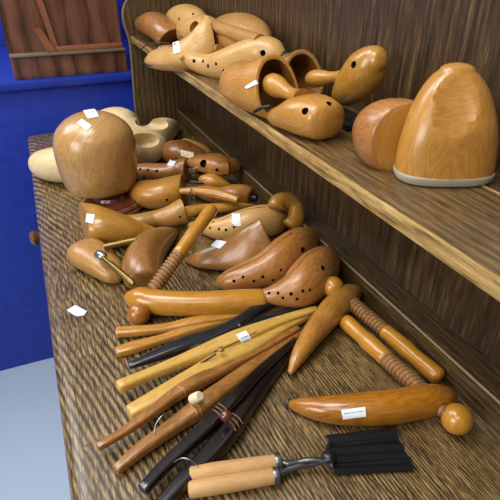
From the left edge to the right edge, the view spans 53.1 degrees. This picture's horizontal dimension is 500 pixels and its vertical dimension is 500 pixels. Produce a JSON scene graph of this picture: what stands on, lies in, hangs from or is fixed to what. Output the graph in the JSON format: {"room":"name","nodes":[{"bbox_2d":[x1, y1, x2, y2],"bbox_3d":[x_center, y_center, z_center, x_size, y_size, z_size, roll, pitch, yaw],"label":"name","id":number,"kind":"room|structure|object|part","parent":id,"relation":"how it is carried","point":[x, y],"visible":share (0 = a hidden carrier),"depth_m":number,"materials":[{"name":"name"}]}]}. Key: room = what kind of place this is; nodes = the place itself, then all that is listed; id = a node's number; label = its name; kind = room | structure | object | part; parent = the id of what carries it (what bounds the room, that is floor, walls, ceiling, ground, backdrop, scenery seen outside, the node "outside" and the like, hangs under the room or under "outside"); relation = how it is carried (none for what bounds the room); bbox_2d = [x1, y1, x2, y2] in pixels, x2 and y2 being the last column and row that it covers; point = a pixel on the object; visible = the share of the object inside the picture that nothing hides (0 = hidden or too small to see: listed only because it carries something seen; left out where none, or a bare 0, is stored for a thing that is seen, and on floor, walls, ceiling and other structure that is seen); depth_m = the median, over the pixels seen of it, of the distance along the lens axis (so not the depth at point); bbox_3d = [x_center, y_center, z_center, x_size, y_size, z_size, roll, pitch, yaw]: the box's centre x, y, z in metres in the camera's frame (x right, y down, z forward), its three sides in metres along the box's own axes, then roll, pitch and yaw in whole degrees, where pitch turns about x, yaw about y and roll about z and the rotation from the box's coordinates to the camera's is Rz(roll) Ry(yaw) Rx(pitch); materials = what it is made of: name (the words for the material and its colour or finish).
{"room":"antique shop","nodes":[
{"label":"antique shop","id":0,"kind":"room"},
{"bbox_2d":[0,357,70,499],"bbox_3d":[-0.970,0.506,1.782,5.200,0.050,6.100,-12,33,-19],"label":"floor","id":1,"kind":"structure","parent":0,"point":[33,465],"depth_m":1.58,"materials":[{"name":"plastic"}]},
{"bbox_2d":[0,0,127,46],"bbox_3d":[-1.048,-0.828,1.923,1.480,2.100,0.040,-12,33,-19],"label":"display screen","id":2,"kind":"object","parent":1,"relation":"on","point":[120,3],"visible":0.02,"depth_m":2.05,"materials":[{"name":"blue paint"}]},
{"bbox_2d":[0,40,134,370],"bbox_3d":[-0.896,-0.171,1.884,1.495,1.010,0.677,-12,33,-19],"label":"wall","id":3,"kind":"structure","parent":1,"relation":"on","point":[28,107],"depth_m":1.56,"materials":[{"name":"paint"}]},
{"bbox_2d":[0,0,127,79],"bbox_3d":[-0.574,-0.826,1.434,0.318,0.576,0.304,-12,33,-19],"label":"display case","id":4,"kind":"object","parent":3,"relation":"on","point":[44,38],"visible":1,"depth_m":1.42,"materials":[{"name":"brown wood"}]},
{"bbox_3d":[-0.581,-0.860,1.423,0.312,0.507,0.284,-12,33,-19],"label":"case panel","id":5,"kind":"part","parent":4,"relation":"part of","materials":[{"name":"brown wood"}]},
{"bbox_3d":[-0.574,-0.634,1.548,0.318,0.009,0.304,-12,33,-19],"label":"grey rail","id":6,"kind":"part","parent":4,"relation":"part of","materials":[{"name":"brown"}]},
{"bbox_3d":[-0.520,-0.656,1.563,0.188,0.013,0.301,-12,33,-19],"label":"rail","id":7,"kind":"part","parent":4,"relation":"part of","materials":[{"name":"brown wood"}]},
{"label":"outside","id":8,"kind":"structure","parent":0,"visible":0},
{"bbox_2d":[28,0,499,499],"bbox_3d":[-0.076,0.007,0.800,0.534,1.690,1.820,-12,33,-19],"label":"oak dresser","id":9,"kind":"object","parent":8,"point":[425,260],"visible":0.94,"depth_m":0.63,"materials":[{"name":"brown wood"}]},
{"bbox_3d":[-0.450,-0.027,1.064,0.036,0.034,0.034,-12,33,-19],"label":"drawer knob","id":10,"kind":"part","parent":9,"relation":"part of","materials":[{"name":"brown wood"}]},
{"bbox_2d":[67,305,86,315],"bbox_3d":[-0.257,0.091,0.745,0.031,0.001,0.016,19,35,28],"label":"paper scrap","id":11,"kind":"object","parent":9,"relation":"on","point":[75,310],"visible":1,"depth_m":0.74,"materials":[{"name":"white paper"}]},
{"bbox_2d":[28,132,166,182],"bbox_3d":[-0.357,-0.241,1.217,0.348,0.091,0.206,-12,33,-19],"label":"clog","id":12,"kind":"object","parent":9,"relation":"on","point":[42,163],"visible":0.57,"depth_m":1.16,"materials":[{"name":"beige wood"}]},
{"bbox_2d":[78,191,142,214],"bbox_3d":[-0.288,-0.103,1.035,0.134,0.040,0.134,-12,33,-19],"label":"stand","id":13,"kind":"object","parent":9,"relation":"on","point":[123,203],"visible":0.3,"depth_m":1.00,"materials":[{"name":"brown wood"}]},
{"bbox_2d":[53,109,137,198],"bbox_3d":[-0.309,-0.201,1.005,0.161,0.158,0.161,-12,33,-19],"label":"block","id":14,"kind":"object","parent":13,"relation":"on","point":[95,151],"visible":1,"depth_m":0.95,"materials":[{"name":"brown wood"}]},
{"bbox_2d":[79,202,154,242],"bbox_3d":[-0.248,-0.064,0.938,0.130,0.066,0.149,-12,33,-19],"label":"tree","id":15,"kind":"object","parent":9,"relation":"on","point":[106,225],"visible":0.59,"depth_m":0.88,"materials":[{"name":"brown wood"}]},
{"bbox_2d":[67,227,177,288],"bbox_3d":[-0.193,0.009,0.830,0.203,0.058,0.204,-12,33,-19],"label":"tree","id":16,"kind":"object","parent":9,"relation":"on","point":[146,252],"visible":0.94,"depth_m":0.81,"materials":[{"name":"beige wood"}]},
{"bbox_3d":[-0.215,-0.011,0.826,0.053,0.016,0.011,-8,32,-14],"label":"steel rod","id":17,"kind":"part","parent":16,"relation":"part of","materials":[{"name":"gold metal"}]},
{"bbox_2d":[101,107,179,141],"bbox_3d":[-0.318,-0.369,1.418,0.256,0.107,0.281,-12,33,-19],"label":"clog","id":18,"kind":"object","parent":9,"relation":"on","point":[168,128],"visible":0.48,"depth_m":1.35,"materials":[{"name":"beige wood"}]},
{"bbox_3d":[-0.275,-0.679,1.418,0.174,0.640,0.020,-12,33,-19],"label":"panel","id":19,"kind":"part","parent":9,"relation":"part of","materials":[{"name":"brown wood"}]},
{"bbox_2d":[135,12,181,66],"bbox_3d":[-0.210,-0.512,1.188,0.120,0.077,0.504,-6,31,-10],"label":"tree","id":20,"kind":"object","parent":9,"relation":"on","point":[159,27],"visible":0.63,"depth_m":1.23,"materials":[{"name":"brown wood"}]},
{"bbox_2d":[136,158,191,179],"bbox_3d":[-0.235,-0.193,1.167,0.189,0.052,0.071,7,31,11],"label":"tree","id":21,"kind":"object","parent":9,"relation":"on","point":[145,171],"visible":0.56,"depth_m":1.14,"materials":[{"name":"brown wood"}]},
{"bbox_2d":[127,199,205,226],"bbox_3d":[-0.171,-0.070,0.960,0.180,0.048,0.052,-7,31,-11],"label":"tree","id":22,"kind":"object","parent":9,"relation":"on","point":[174,214],"visible":0.64,"depth_m":0.94,"materials":[{"name":"beige wood"}]},
{"bbox_2d":[126,174,239,208],"bbox_3d":[-0.149,-0.120,1.042,0.279,0.062,0.101,7,31,11],"label":"tree","id":23,"kind":"object","parent":9,"relation":"on","point":[159,193],"visible":0.87,"depth_m":1.01,"materials":[{"name":"brown wood"}]},
{"bbox_3d":[-0.081,-0.115,1.007,0.134,0.019,0.026,11,32,18],"label":"lever arm","id":24,"kind":"part","parent":23,"relation":"part of"},
{"bbox_2d":[144,15,223,71],"bbox_3d":[-0.150,-0.420,1.024,0.238,0.116,0.094,20,36,30],"label":"tree","id":25,"kind":"object","parent":9,"relation":"on","point":[201,39],"visible":0.81,"depth_m":0.97,"materials":[{"name":"brown wood"}]},
{"bbox_2d":[166,4,205,24],"bbox_3d":[-0.170,-0.586,1.274,0.074,0.079,0.350,-12,33,-19],"label":"tree","id":26,"kind":"object","parent":9,"relation":"on","point":[177,13],"visible":0.3,"depth_m":1.19,"materials":[{"name":"brown wood"}]},
{"bbox_2d":[161,138,213,162],"bbox_3d":[-0.157,-0.253,1.263,0.135,0.064,0.201,-12,33,-19],"label":"tree","id":27,"kind":"object","parent":9,"relation":"on","point":[184,148],"visible":0.68,"depth_m":1.21,"materials":[{"name":"brown wood"}]},
{"bbox_2d":[124,204,266,324],"bbox_3d":[-0.097,0.026,0.750,0.197,0.108,0.194,-12,33,-19],"label":"stretcher","id":28,"kind":"object","parent":9,"relation":"on","point":[143,302],"visible":0.99,"depth_m":0.71,"materials":[{"name":"brown wood"}]},
{"bbox_2d":[176,14,214,40],"bbox_3d":[-0.126,-0.521,1.191,0.083,0.080,0.259,-12,33,-19],"label":"tree","id":29,"kind":"object","parent":9,"relation":"on","point":[186,26],"visible":0.38,"depth_m":1.14,"materials":[{"name":"brown wood"}]},
{"bbox_2d":[96,326,300,474],"bbox_3d":[-0.039,0.153,0.596,0.301,0.041,0.052,-24,38,-34],"label":"stretcher","id":30,"kind":"object","parent":9,"relation":"on","point":[200,403],"visible":0.95,"depth_m":0.56,"materials":[{"name":"beige wood"}]},
{"bbox_2d":[190,173,230,186],"bbox_3d":[-0.085,-0.151,1.095,0.083,0.031,0.051,13,33,21],"label":"tree","id":31,"kind":"object","parent":9,"relation":"on","point":[209,179],"visible":0.7,"depth_m":1.08,"materials":[{"name":"brown wood"}]},
{"bbox_3d":[-0.113,-0.147,1.090,0.036,0.006,0.006,5,31,8],"label":"spring rod","id":32,"kind":"part","parent":31,"relation":"part of","materials":[{"name":"grey metal"}]},
{"bbox_2d":[115,305,310,356],"bbox_3d":[-0.046,0.102,0.713,0.288,0.016,0.052,-9,32,-15],"label":"stretcher","id":33,"kind":"object","parent":9,"relation":"on","point":[173,330],"visible":0.69,"depth_m":0.69,"materials":[{"name":"brown wood"}]},
{"bbox_2d":[187,153,240,175],"bbox_3d":[-0.088,-0.195,1.122,0.137,0.045,0.081,8,32,13],"label":"tree","id":34,"kind":"object","parent":9,"relation":"on","point":[220,164],"visible":1,"depth_m":1.10,"materials":[{"name":"brown wood"}]},
{"bbox_2d":[128,302,303,368],"bbox_3d":[-0.040,0.107,0.679,0.261,0.021,0.038,-18,35,-27],"label":"stretcher","id":35,"kind":"object","parent":9,"relation":"on","point":[251,315],"visible":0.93,"depth_m":0.66,"materials":[{"name":"black wood"}]},
{"bbox_2d":[116,306,316,419],"bbox_3d":[-0.021,0.129,0.644,0.299,0.033,0.056,-18,35,-27],"label":"stretcher","id":36,"kind":"object","parent":9,"relation":"on","point":[239,342],"visible":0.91,"depth_m":0.63,"materials":[{"name":"yellow wood"}]},
{"bbox_2d":[138,337,296,499],"bbox_3d":[-0.013,0.174,0.566,0.044,0.038,0.286,21,36,31],"label":"stretcher","id":37,"kind":"object","parent":9,"relation":"on","point":[229,417],"visible":0.94,"depth_m":0.54,"materials":[{"name":"black wood"}]},
{"bbox_2d":[185,202,255,212],"bbox_3d":[-0.059,-0.087,1.010,0.147,0.019,0.033,-4,31,-7],"label":"tree","id":38,"kind":"object","parent":9,"relation":"on","point":[226,206],"visible":0.56,"depth_m":1.00,"materials":[{"name":"brown wood"}]},
{"bbox_2d":[194,184,257,202],"bbox_3d":[-0.067,-0.123,1.053,0.164,0.040,0.055,11,32,18],"label":"tree","id":39,"kind":"object","parent":9,"relation":"on","point":[247,194],"visible":0.55,"depth_m":1.03,"materials":[{"name":"brown wood"}]},
{"bbox_2d":[250,193,257,201],"bbox_3d":[0.008,-0.110,1.047,0.013,0.020,0.020,11,33,19],"label":"socket","id":40,"kind":"object","parent":39,"relation":"attached to","point":[253,196],"depth_m":1.04,"materials":[{"name":"grey"}]},
{"bbox_2d":[185,218,270,270],"bbox_3d":[-0.028,-0.008,0.824,0.154,0.091,0.087,-7,31,-12],"label":"tree","id":41,"kind":"object","parent":9,"relation":"on","point":[249,241],"visible":0.89,"depth_m":0.81,"materials":[{"name":"brown wood"}]},
{"bbox_2d":[178,36,287,78],"bbox_3d":[-0.026,-0.350,0.911,0.255,0.086,0.064,22,37,32],"label":"tree","id":42,"kind":"object","parent":9,"relation":"on","point":[212,65],"visible":0.72,"depth_m":0.88,"materials":[{"name":"brown wood"}]},
{"bbox_2d":[211,12,271,47],"bbox_3d":[-0.020,-0.418,0.978,0.099,0.084,0.284,-12,33,-19],"label":"tree","id":43,"kind":"object","parent":9,"relation":"on","point":[228,29],"visible":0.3,"depth_m":0.92,"materials":[{"name":"beige wood"}]},
{"bbox_3d":[-0.027,-0.399,0.922,0.026,0.031,0.182,-16,34,-25],"label":"cylinder rod","id":44,"kind":"part","parent":43,"relation":"part of","materials":[{"name":"beige wood"}]},
{"bbox_2d":[188,192,305,239],"bbox_3d":[-0.009,-0.064,0.922,0.218,0.088,0.099,-3,31,-4],"label":"tree","id":45,"kind":"object","parent":9,"relation":"on","point":[275,219],"visible":0.83,"depth_m":0.90,"materials":[{"name":"brown wood"}]},
{"bbox_3d":[0.071,-0.071,0.913,0.067,0.067,0.058,17,35,27],"label":"hook handle","id":46,"kind":"part","parent":45,"relation":"part of","materials":[{"name":"brown wood"}]},
{"bbox_2d":[216,227,319,289],"bbox_3d":[0.051,0.009,0.815,0.223,0.072,0.075,-19,36,-29],"label":"tree","id":47,"kind":"object","parent":9,"relation":"on","point":[272,263],"visible":0.88,"depth_m":0.78,"materials":[{"name":"brown wood"}]},
{"bbox_2d":[219,54,344,139],"bbox_3d":[0.029,-0.227,0.697,0.081,0.084,0.269,-15,34,-24],"label":"tree","id":48,"kind":"object","parent":9,"relation":"on","point":[266,87],"visible":1,"depth_m":0.67,"materials":[{"name":"brown wood"}]},
{"bbox_3d":[0.045,-0.213,0.667,0.030,0.035,0.083,-18,35,-27],"label":"turned knob","id":49,"kind":"part","parent":48,"relation":"part of","materials":[{"name":"brown wood"}]},
{"bbox_2d":[188,428,412,498],"bbox_3d":[0.051,0.216,0.517,0.230,0.022,0.051,-4,31,-7],"label":"tongs","id":50,"kind":"object","parent":9,"relation":"on","point":[379,450],"visible":1,"depth_m":0.51,"materials":[{"name":"brown wood"}]},
{"bbox_3d":[-0.018,0.231,0.495,0.087,0.017,0.018,-5,31,-9],"label":"wooden handle","id":51,"kind":"part","parent":50,"relation":"part of","materials":[{"name":"brown wood"}]},
{"bbox_3d":[-0.017,0.221,0.505,0.090,0.017,0.018,-5,31,-8],"label":"wooden handle","id":52,"kind":"part","parent":50,"relation":"part of","materials":[{"name":"brown wood"}]},
{"bbox_3d":[0.054,0.219,0.509,0.060,0.011,0.010,-10,32,-16],"label":"iron arm","id":53,"kind":"part","parent":50,"relation":"part of","materials":[{"name":"silver metal"}]},
{"bbox_3d":[0.055,0.217,0.511,0.055,0.009,0.009,0,31,0],"label":"iron arm","id":54,"kind":"part","parent":50,"relation":"part of","materials":[{"name":"silver metal"}]},
{"bbox_3d":[0.121,0.202,0.537,0.075,0.009,0.022,-4,31,-6],"label":"fluted blade","id":55,"kind":"part","parent":50,"relation":"part of","materials":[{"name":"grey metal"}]},
{"bbox_3d":[0.122,0.208,0.520,0.078,0.011,0.020,-2,31,-4],"label":"fluted blade","id":56,"kind":"part","parent":50,"relation":"part of","materials":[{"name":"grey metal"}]},
{"bbox_3d":[0.126,0.220,0.516,0.081,0.011,0.017,-2,31,-3],"label":"fluted blade","id":57,"kind":"part","parent":50,"relation":"part of","materials":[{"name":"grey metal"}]},
{"bbox_2d":[262,246,340,307],"bbox_3d":[0.096,0.038,0.764,0.186,0.074,0.076,-26,40,-37],"label":"tree","id":58,"kind":"object","parent":9,"relation":"on","point":[303,284],"visible":0.89,"depth_m":0.72,"materials":[{"name":"brown wood"}]},
{"bbox_2d":[133,35,499,275],"bbox_3d":[0.085,-0.194,0.740,0.156,0.016,1.790,-12,33,-19],"label":"shelf","id":59,"kind":"object","parent":9,"relation":"attached to","point":[459,226],"depth_m":0.49,"materials":[{"name":"brown wood"}]},
{"bbox_2d":[281,45,388,130],"bbox_3d":[0.091,-0.265,0.740,0.074,0.107,0.315,-12,33,-19],"label":"tree","id":60,"kind":"object","parent":9,"relation":"on","point":[365,70],"visible":0.59,"depth_m":0.65,"materials":[{"name":"beige wood"}]},
{"bbox_3d":[0.108,-0.244,0.703,0.025,0.040,0.087,-19,36,-29],"label":"turned knob","id":61,"kind":"part","parent":60,"relation":"part of","materials":[{"name":"brown wood"}]},
{"bbox_3d":[0.137,-0.009,0.876,0.044,0.040,1.790,-12,33,-19],"label":"rail","id":62,"kind":"part","parent":9,"relation":"part of","materials":[{"name":"brown wood"}]},
{"bbox_2d":[288,276,444,383],"bbox_3d":[0.122,0.111,0.659,0.176,0.049,0.210,-12,33,-19],"label":"stretcher","id":63,"kind":"object","parent":9,"relation":"on","point":[342,299],"visible":1,"depth_m":0.67,"materials":[{"name":"brown wood"}]},
{"bbox_2d":[284,315,473,435],"bbox_3d":[0.167,0.158,0.598,0.196,0.038,0.182,18,35,28],"label":"stretcher","id":64,"kind":"object","parent":9,"relation":"on","point":[417,399],"visible":1,"depth_m":0.56,"materials":[{"name":"brown wood"}]},
{"bbox_2d":[352,62,498,186],"bbox_3d":[0.175,-0.132,0.518,0.162,0.120,0.087,23,38,33],"label":"block","id":65,"kind":"object","parent":9,"relation":"on","point":[448,135],"visible":1,"depth_m":0.49,"materials":[{"name":"brown wood"}]}
]}

